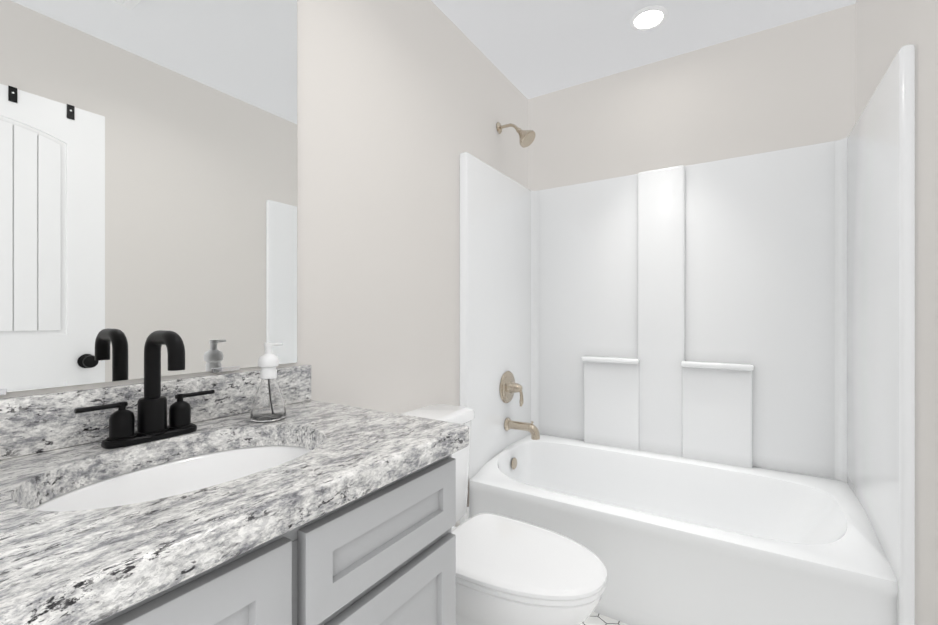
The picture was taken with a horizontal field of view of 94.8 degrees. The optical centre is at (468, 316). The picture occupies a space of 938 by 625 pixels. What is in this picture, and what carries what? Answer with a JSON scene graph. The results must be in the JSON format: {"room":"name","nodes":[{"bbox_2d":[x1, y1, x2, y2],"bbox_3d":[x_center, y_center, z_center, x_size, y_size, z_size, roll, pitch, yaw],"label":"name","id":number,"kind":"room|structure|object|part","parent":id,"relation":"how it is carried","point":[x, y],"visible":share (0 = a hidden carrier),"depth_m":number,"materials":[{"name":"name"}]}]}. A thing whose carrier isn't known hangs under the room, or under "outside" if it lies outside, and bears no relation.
{"room":"bathroom","nodes":[
{"label":"bathroom","id":0,"kind":"room"},
{"bbox_2d":[0,0,527,526],"bbox_3d":[-0.396,-0.095,1.548,0.100,2.490,2.888,0,0,32],"label":"wall","id":1,"kind":"structure","parent":0,"point":[402,104],"depth_m":1.59,"materials":[{"name":"white paint"}]},
{"bbox_2d":[0,0,296,394],"bbox_3d":[-0.742,-0.409,0.891,0.009,1.094,0.888,0,0,32],"label":"mirror","id":2,"kind":"object","parent":1,"relation":"attached to","point":[148,167],"visible":1,"depth_m":0.94,"materials":[{"name":"silver mirror"}]},
{"bbox_2d":[0,365,310,459],"bbox_3d":[-0.731,0.197,0.898,0.020,0.106,0.942,0,0,32],"label":"backsplash","id":3,"kind":"structure","parent":1,"relation":"attached to","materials":[{"name":"stone"}]},
{"bbox_2d":[496,122,535,147],"bbox_3d":[0.250,-0.971,2.279,0.210,0.163,0.096,0,0,32],"label":"shower head","id":4,"kind":"object","parent":1,"relation":"attached to","point":[526,138],"visible":1,"depth_m":2.25},
{"bbox_2d":[504,417,539,439],"bbox_3d":[0.282,0.585,2.259,0.188,0.091,0.072,0,0,32],"label":"tub spout","id":5,"kind":"object","parent":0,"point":[509,424],"depth_m":2.25,"materials":[{"name":"gold metal"}]},
{"bbox_2d":[580,612,627,624],"bbox_3d":[0.291,1.200,1.115,1.724,0.100,2.888,0,0,32],"label":"floor","id":6,"kind":"structure","parent":0,"point":[593,618],"depth_m":1.63,"materials":[{"name":"tile"}]},
{"bbox_2d":[0,365,468,624],"bbox_3d":[-0.491,0.647,0.752,0.582,1.006,0.950,0,0,32],"label":"bathroom vanity","id":7,"kind":"object","parent":6,"relation":"on","point":[306,510],"visible":1,"depth_m":0.73,"materials":[{"name":"grey stone"}]},
{"bbox_2d":[74,330,214,448],"bbox_3d":[-0.613,0.138,0.862,0.145,0.222,0.243,0,0,32],"label":"faucet","id":8,"kind":"object","parent":7,"relation":"on","point":[152,414],"visible":1,"depth_m":0.86,"materials":[{"name":"black metal"}]},
{"bbox_2d":[31,445,311,510],"bbox_3d":[-0.487,0.375,0.775,0.396,0.155,0.524,0,0,32],"label":"sink","id":9,"kind":"object","parent":7,"relation":"in","point":[192,470],"depth_m":0.88,"materials":[{"name":"white ceramic"}]},
{"bbox_3d":[-0.385,0.675,0.440,0.019,0.701,0.451,0,0,32],"label":"door","id":10,"kind":"part","parent":7,"relation":"part of","materials":[{"name":"grey wood"}]},
{"bbox_2d":[250,342,285,422],"bbox_3d":[-0.489,0.156,1.052,0.080,0.187,0.080,0,0,32],"label":"soap dispenser","id":11,"kind":"object","parent":7,"relation":"on","point":[268,405],"visible":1,"depth_m":1.03,"materials":[{"name":"clear glass"}]},
{"bbox_3d":[-0.145,0.400,0.820,0.019,0.151,0.402,0,0,32],"label":"drawer","id":12,"kind":"part","parent":7,"relation":"part of","materials":[{"name":"grey wood"}]},
{"bbox_3d":[-0.145,0.761,0.820,0.019,0.527,0.402,0,0,32],"label":"drawer","id":13,"kind":"part","parent":7,"relation":"part of","materials":[{"name":"grey wood"}]},
{"bbox_2d":[401,404,606,624],"bbox_3d":[0.057,0.757,1.426,0.775,0.786,0.494,0,0,32],"label":"toilet","id":14,"kind":"object","parent":6,"relation":"on","point":[510,571],"visible":0.52,"depth_m":1.27,"materials":[{"name":"white ceramic"}]},
{"bbox_2d":[460,44,914,624],"bbox_3d":[0.800,0.195,1.921,1.516,1.910,0.775,0,0,32],"label":"bathtub","id":15,"kind":"object","parent":6,"relation":"on","point":[688,394],"visible":0.94,"depth_m":1.98,"materials":[{"name":"plastic"}]},
{"bbox_2d":[511,457,516,469],"bbox_3d":[0.241,0.778,2.285,0.011,0.062,0.062,0,0,32],"label":"overflow drain","id":16,"kind":"object","parent":15,"relation":"in","point":[513,459],"depth_m":2.28,"materials":[{"name":"gold metal"}]},
{"bbox_2d":[431,0,855,98],"bbox_3d":[0.291,-1.390,1.115,1.724,0.100,2.888,0,0,32],"label":"ceiling","id":17,"kind":"structure","parent":0,"point":[529,49],"depth_m":2.02,"materials":[{"name":"white paint"}]},
{"bbox_2d":[630,5,667,30],"bbox_3d":[0.805,-1.335,1.933,0.160,0.009,0.160,0,0,32],"label":"recessed light","id":18,"kind":"object","parent":17,"relation":"in","point":[649,17],"visible":1,"depth_m":1.92,"materials":[{"name":"white paint"}]},
{"bbox_2d":[528,4,854,190],"bbox_3d":[1.035,-0.095,2.294,1.524,2.490,0.100,0,0,32],"label":"wall","id":19,"kind":"structure","parent":0,"point":[787,86],"depth_m":2.14,"materials":[{"name":"white paint"}]},
{"bbox_2d":[855,0,937,624],"bbox_3d":[0.978,-0.095,0.682,0.100,2.490,2.888,0,0,32],"label":"wall","id":20,"kind":"structure","parent":0,"point":[886,31],"depth_m":1.16,"materials":[{"name":"white paint"}]}
]}

